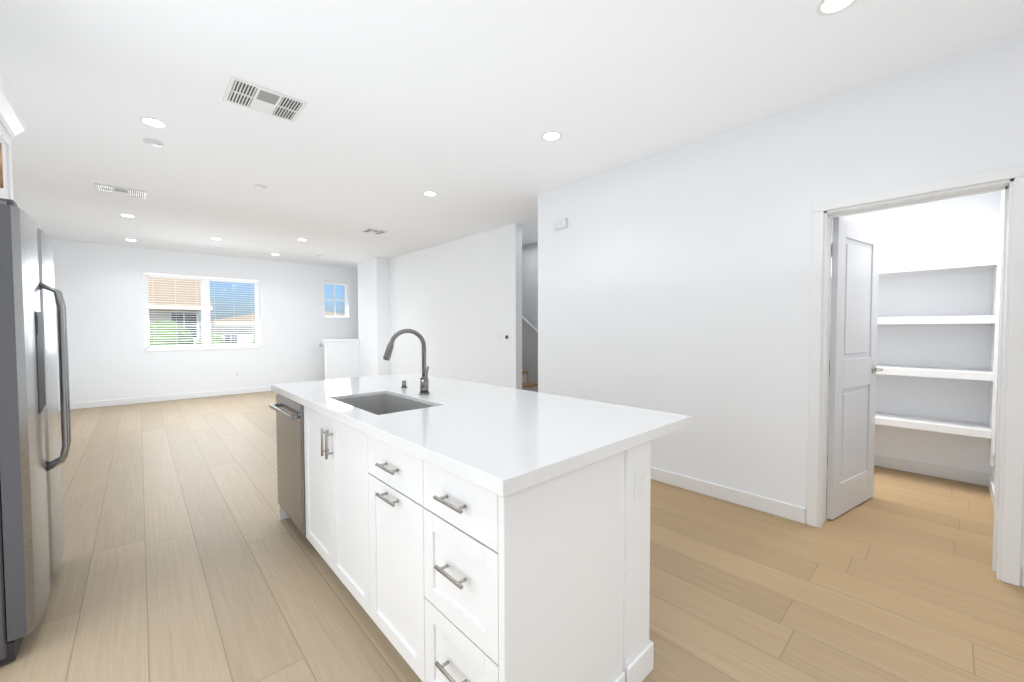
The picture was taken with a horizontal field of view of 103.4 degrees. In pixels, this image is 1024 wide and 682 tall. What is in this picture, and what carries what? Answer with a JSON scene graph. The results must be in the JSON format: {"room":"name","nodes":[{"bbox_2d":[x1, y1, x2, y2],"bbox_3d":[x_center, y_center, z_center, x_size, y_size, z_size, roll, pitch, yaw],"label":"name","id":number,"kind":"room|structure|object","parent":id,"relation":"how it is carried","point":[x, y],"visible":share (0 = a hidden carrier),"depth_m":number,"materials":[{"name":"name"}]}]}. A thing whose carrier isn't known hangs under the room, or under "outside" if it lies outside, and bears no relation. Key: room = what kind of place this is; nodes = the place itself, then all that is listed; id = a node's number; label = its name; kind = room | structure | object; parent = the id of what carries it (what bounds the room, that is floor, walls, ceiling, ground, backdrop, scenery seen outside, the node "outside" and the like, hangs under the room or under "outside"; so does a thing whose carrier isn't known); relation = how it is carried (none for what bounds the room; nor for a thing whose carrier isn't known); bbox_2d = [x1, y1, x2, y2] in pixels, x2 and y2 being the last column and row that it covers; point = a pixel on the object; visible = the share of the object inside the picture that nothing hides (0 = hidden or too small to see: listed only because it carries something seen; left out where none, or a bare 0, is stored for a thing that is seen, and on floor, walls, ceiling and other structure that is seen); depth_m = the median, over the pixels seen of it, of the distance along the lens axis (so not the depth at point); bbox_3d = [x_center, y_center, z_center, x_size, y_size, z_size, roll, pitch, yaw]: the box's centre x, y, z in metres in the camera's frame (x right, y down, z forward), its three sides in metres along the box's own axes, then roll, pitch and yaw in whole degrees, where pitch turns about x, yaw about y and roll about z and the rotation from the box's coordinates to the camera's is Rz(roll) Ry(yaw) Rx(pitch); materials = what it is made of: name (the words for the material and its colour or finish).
{"room":"kitchen","nodes":[
{"label":"kitchen","id":0,"kind":"room"},
{"bbox_2d":[0,77,26,199],"bbox_3d":[-2.512,0.055,1.609,0.683,2.385,1.010,-2,2,-43],"label":"upper cabinet","id":1,"kind":"object","parent":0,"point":[12,124],"visible":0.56,"depth_m":2.03,"materials":[{"name":"white paint"}]},
{"bbox_2d":[52,239,358,403],"bbox_3d":[-4.726,-0.329,8.874,7.300,2.728,0.160,-2,2,-43],"label":"wall","id":2,"kind":"structure","parent":0,"point":[100,286],"depth_m":7.41,"materials":[{"name":"white paint"}]},
{"bbox_2d":[59,386,270,410],"bbox_3d":[-5.636,1.014,7.951,4.590,0.105,0.014,-2,2,-43],"label":"baseboard","id":3,"kind":"structure","parent":2,"relation":"attached to","point":[81,405],"depth_m":7.31,"materials":[{"name":"white paint"}]},
{"bbox_2d":[142,272,260,351],"bbox_3d":[-5.884,-0.533,7.777,1.780,1.410,0.152,-2,2,-43],"label":"window","id":4,"kind":"structure","parent":2,"relation":"in","point":[206,310],"depth_m":7.78,"materials":[{"name":"white plastic"}]},
{"bbox_2d":[143,272,205,350],"bbox_3d":[-6.199,-0.533,7.460,0.874,1.386,0.060,-2,2,-43],"label":"window blind","id":5,"kind":"object","parent":4,"relation":"attached to","point":[171,275],"visible":0.98,"depth_m":7.44,"materials":[{"name":"white"}]},
{"bbox_2d":[206,276,259,348],"bbox_3d":[-5.543,-0.553,8.065,0.874,1.386,0.060,-2,2,-43],"label":"window blind","id":6,"kind":"object","parent":4,"relation":"attached to","point":[233,280],"visible":1,"depth_m":8.04,"materials":[{"name":"white plastic"}]},
{"bbox_2d":[323,282,348,318],"bbox_3d":[-4.106,-0.943,9.407,0.560,0.840,0.152,-2,2,-43],"label":"window","id":7,"kind":"structure","parent":2,"relation":"in","point":[344,301],"depth_m":9.46,"materials":[{"name":"white plastic"}]},
{"bbox_2d":[322,339,359,379],"bbox_3d":[-3.617,0.503,8.600,0.720,1.075,0.160,-2,2,-43],"label":"wall","id":8,"kind":"structure","parent":0,"point":[342,358],"depth_m":8.54,"materials":[{"name":"white paint"}]},
{"bbox_2d":[357,223,521,389],"bbox_3d":[-1.604,-0.288,7.217,0.400,2.728,4.710,-2,2,-43],"label":"wall","id":9,"kind":"structure","parent":0,"point":[456,304],"depth_m":6.68,"materials":[{"name":"white paint"}]},
{"bbox_2d":[495,333,499,340],"bbox_3d":[-0.208,-0.056,5.823,0.009,0.115,0.115,-2,2,-43],"label":"light switch","id":10,"kind":"object","parent":9,"relation":"attached to","point":[497,336],"visible":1,"depth_m":5.82,"materials":[{"name":"white plastic"}]},
{"bbox_2d":[0,391,1023,681],"bbox_3d":[-0.218,1.221,3.950,7.420,0.100,13.490,-2,2,-43],"label":"floor","id":11,"kind":"structure","parent":0,"point":[190,555],"depth_m":2.05,"materials":[{"name":"brown wood"}]},
{"bbox_2d":[0,198,70,664],"bbox_3d":[-2.439,0.351,1.685,0.804,1.787,0.924,-2,2,-43],"label":"refrigerator","id":12,"kind":"object","parent":11,"relation":"on","point":[33,457],"visible":1,"depth_m":1.61,"materials":[{"name":"grey metal"}]},
{"bbox_2d":[269,389,660,681],"bbox_3d":[-0.547,0.788,2.114,0.798,0.877,2.348,-2,2,-43],"label":"kitchen island","id":13,"kind":"object","parent":11,"relation":"on","point":[453,530],"depth_m":1.33,"materials":[{"name":"white wood"}]},
{"bbox_2d":[271,377,690,492],"bbox_3d":[-0.429,0.332,2.203,1.056,0.056,2.344,-2,2,-43],"label":"island countertop","id":14,"kind":"structure","parent":13,"relation":"on","point":[503,438],"depth_m":1.57,"materials":[{"name":"white stone"}]},
{"bbox_2d":[337,393,428,412],"bbox_3d":[-0.663,0.455,2.088,0.384,0.260,0.674,-2,2,-43],"label":"sink","id":15,"kind":"object","parent":14,"relation":"in","point":[375,402],"depth_m":2.34,"materials":[{"name":"grey metal"}]},
{"bbox_2d":[400,380,407,388],"bbox_3d":[-0.676,0.270,2.534,0.040,0.046,0.040,-2,2,-43],"label":"soap dispenser","id":16,"kind":"object","parent":14,"relation":"in","point":[404,386],"depth_m":2.52,"materials":[{"name":"metal"}]},
{"bbox_2d":[381,329,432,392],"bbox_3d":[-0.571,0.116,2.238,0.240,0.371,0.159,-2,2,-43],"label":"faucet","id":17,"kind":"object","parent":14,"relation":"on","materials":[{"name":"metal"}]},
{"bbox_2d":[522,371,537,391],"bbox_3d":[-1.058,-0.326,7.642,0.956,2.774,3.925,-2,2,-43],"label":"stairs","id":18,"kind":"structure","parent":11,"relation":"on","point":[528,386],"depth_m":6.72,"materials":[{"name":"white paint"}]},
{"bbox_2d":[0,0,1023,268],"bbox_3d":[-0.226,-1.606,3.865,7.420,0.100,13.490,-2,2,-43],"label":"ceiling","id":19,"kind":"structure","parent":0,"point":[458,106],"depth_m":2.50,"materials":[{"name":"white paint"}]},
{"bbox_2d":[94,183,145,198],"bbox_3d":[-4.059,-1.550,4.201,0.380,0.008,0.310,-2,2,-43],"label":"ceiling vent","id":20,"kind":"object","parent":19,"relation":"in","point":[108,189],"visible":1,"depth_m":4.18,"materials":[{"name":"white plastic"}]},
{"bbox_2d":[119,214,135,217],"bbox_3d":[-4.837,-1.577,5.088,0.156,0.004,0.156,-2,2,-43],"label":"recessed light","id":21,"kind":"object","parent":19,"relation":"in","point":[128,215],"visible":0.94,"depth_m":5.08,"materials":[{"name":"white plastic"}]},
{"bbox_2d":[143,139,162,146],"bbox_3d":[-2.755,-1.518,3.106,0.119,0.015,0.119,-2,2,-43],"label":"smoke detector","id":22,"kind":"object","parent":19,"relation":"attached to","point":[152,142],"visible":1,"depth_m":3.09,"materials":[{"name":"white plastic"}]},
{"bbox_2d":[139,117,168,128],"bbox_3d":[-2.487,-1.516,2.808,0.156,0.004,0.156,-2,2,-43],"label":"recessed light","id":23,"kind":"object","parent":19,"relation":"in","point":[153,122],"visible":1,"depth_m":2.80,"materials":[{"name":"white plastic"}]},
{"bbox_2d":[255,185,266,188],"bbox_3d":[-2.528,-1.549,4.076,0.108,0.013,0.108,-2,2,-43],"label":"smoke detector","id":24,"kind":"object","parent":19,"relation":"attached to","point":[260,187],"visible":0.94,"depth_m":4.06,"materials":[{"name":"white plastic"}]},
{"bbox_2d":[223,76,306,121],"bbox_3d":[-1.553,-1.508,2.548,0.400,0.008,0.320,-2,2,-43],"label":"ceiling vent","id":25,"kind":"object","parent":19,"relation":"in","point":[246,94],"visible":1,"depth_m":2.53,"materials":[{"name":"white plastic"}]},
{"bbox_2d":[361,228,386,234],"bbox_3d":[-2.029,-1.609,5.952,0.300,0.008,0.250,-2,2,-43],"label":"ceiling vent","id":26,"kind":"object","parent":19,"relation":"in","point":[374,231],"visible":0.98,"depth_m":5.93,"materials":[{"name":"white plastic"}]},
{"bbox_2d":[423,191,437,195],"bbox_3d":[-0.870,-1.565,4.299,0.156,0.004,0.156,-2,2,-43],"label":"recessed light","id":27,"kind":"object","parent":19,"relation":"in","point":[428,193],"visible":1,"depth_m":4.29,"materials":[{"name":"white plastic"}]},
{"bbox_2d":[541,131,561,140],"bbox_3d":[0.295,-1.530,3.022,0.156,0.004,0.156,-2,2,-43],"label":"recessed light","id":28,"kind":"object","parent":19,"relation":"in","point":[551,136],"visible":1,"depth_m":3.02,"materials":[{"name":"white plastic"}]},
{"bbox_2d":[816,0,856,15],"bbox_3d":[1.438,-1.496,1.784,0.156,0.004,0.156,-2,2,-43],"label":"recessed light","id":29,"kind":"object","parent":19,"relation":"in","point":[829,7],"visible":1,"depth_m":1.81,"materials":[{"name":"white plastic"}]},
{"bbox_2d":[522,242,537,383],"bbox_3d":[-0.622,-0.314,7.980,0.120,2.728,6.720,-2,2,-43],"label":"wall","id":30,"kind":"structure","parent":0,"point":[530,306],"depth_m":6.86,"materials":[{"name":"grey paint"}]},
{"bbox_2d":[522,316,537,332],"bbox_3d":[-0.177,-0.794,7.329,0.091,1.698,2.463,-2,2,-43],"label":"handrail","id":31,"kind":"object","parent":30,"relation":"attached to","point":[529,323],"depth_m":6.78,"materials":[{"name":"white paint"}]},
{"bbox_2d":[538,32,1023,585],"bbox_3d":[2.598,-0.144,2.021,0.165,2.728,6.650,-2,2,-43],"label":"wall","id":32,"kind":"structure","parent":0,"point":[678,280],"depth_m":2.94,"materials":[{"name":"white paint"}]},
{"bbox_2d":[553,218,567,230],"bbox_3d":[0.490,-1.193,4.123,0.037,0.100,0.170,-2,2,-43],"label":"box","id":33,"kind":"object","parent":32,"relation":"attached to","point":[562,223],"visible":0.98,"depth_m":4.10,"materials":[{"name":"white plastic"}]},
{"bbox_2d":[651,467,805,523],"bbox_3d":[1.105,1.126,3.550,0.014,0.105,2.428,-2,2,-43],"label":"baseboard","id":34,"kind":"structure","parent":32,"relation":"attached to","point":[769,506],"depth_m":2.97,"materials":[{"name":"white paint"}]},
{"bbox_2d":[826,217,882,519],"bbox_3d":[2.435,0.183,2.850,0.705,2.000,0.226,-2,2,-43],"label":"pantry door","id":35,"kind":"structure","parent":32,"relation":"in","point":[853,369],"depth_m":2.81,"materials":[{"name":"white paint"}]},
{"bbox_2d":[806,164,1023,585],"bbox_3d":[2.292,0.167,2.363,0.197,2.086,0.877,-2,2,-43],"label":"door frame","id":36,"kind":"structure","parent":32,"relation":"attached to","point":[1008,512],"depth_m":2.10,"materials":[{"name":"white paint"}]},
{"bbox_2d":[1022,566,1023,587],"bbox_3d":[3.662,1.202,0.781,0.014,0.105,3.333,-2,2,-43],"label":"baseboard","id":37,"kind":"structure","parent":32,"relation":"attached to","point":[1023,566],"depth_m":2.00,"materials":[{"name":"white paint"}]},
{"bbox_2d":[827,192,994,472],"bbox_3d":[3.357,-0.202,3.879,0.120,2.728,1.887,-2,2,-43],"label":"wall","id":38,"kind":"structure","parent":0,"point":[966,227],"depth_m":3.48,"materials":[{"name":"white paint"}]},
{"bbox_2d":[827,446,982,484],"bbox_3d":[3.305,1.110,3.878,0.014,0.105,1.590,-2,2,-43],"label":"baseboard","id":39,"kind":"structure","parent":38,"relation":"attached to","point":[974,477],"depth_m":3.52,"materials":[{"name":"white paint"}]},
{"bbox_2d":[828,252,1001,465],"bbox_3d":[3.181,0.124,3.726,0.358,1.605,1.644,-2,2,-43],"label":"pantry shelves","id":40,"kind":"object","parent":38,"relation":"attached to","point":[968,428],"visible":0.44,"depth_m":3.23,"materials":[{"name":"white wood"}]},
{"bbox_2d":[987,190,1004,486],"bbox_3d":[3.286,-0.164,2.612,1.650,2.728,0.120,-2,2,-43],"label":"wall","id":41,"kind":"structure","parent":0,"point":[999,195],"depth_m":3.17,"materials":[{"name":"white paint"}]},
{"bbox_2d":[983,473,994,508],"bbox_3d":[3.255,1.145,2.710,1.675,0.105,0.014,-2,2,-43],"label":"baseboard","id":42,"kind":"structure","parent":41,"relation":"attached to","point":[987,478],"depth_m":3.17,"materials":[{"name":"white paint"}]},
{"label":"outside","id":43,"kind":"structure","parent":0,"visible":0},
{"bbox_3d":[-26.884,3.370,36.632,90.000,0.200,69.850,-2,2,-43],"label":"ground","id":44,"kind":"structure","parent":43,"visible":0},
{"bbox_2d":[149,320,193,345],"bbox_3d":[-10.271,1.661,12.374,1.571,4.574,1.559,-2,2,-43],"label":"tree","id":45,"kind":"object","parent":44,"relation":"on","point":[179,338],"depth_m":11.78,"materials":[{"name":"green plant"}]},
{"bbox_2d":[148,277,212,343],"bbox_3d":[-18.940,0.088,15.187,11.550,7.600,8.800,-2,2,-43],"label":"house","id":46,"kind":"structure","parent":44,"relation":"on","point":[180,294],"depth_m":15.62,"materials":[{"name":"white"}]},
{"bbox_2d":[196,332,230,344],"bbox_3d":[-10.632,1.773,14.656,1.300,4.215,1.216,-2,2,-43],"label":"tree","id":47,"kind":"object","parent":44,"relation":"on","point":[199,341],"depth_m":14.24,"materials":[{"name":"green plant"}]},
{"bbox_2d":[199,312,344,342],"bbox_3d":[-14.243,0.724,27.709,12.200,5.550,8.800,-2,2,-43],"label":"house","id":48,"kind":"structure","parent":44,"relation":"on","point":[251,324],"depth_m":21.81,"materials":[{"name":"white"}]}
]}

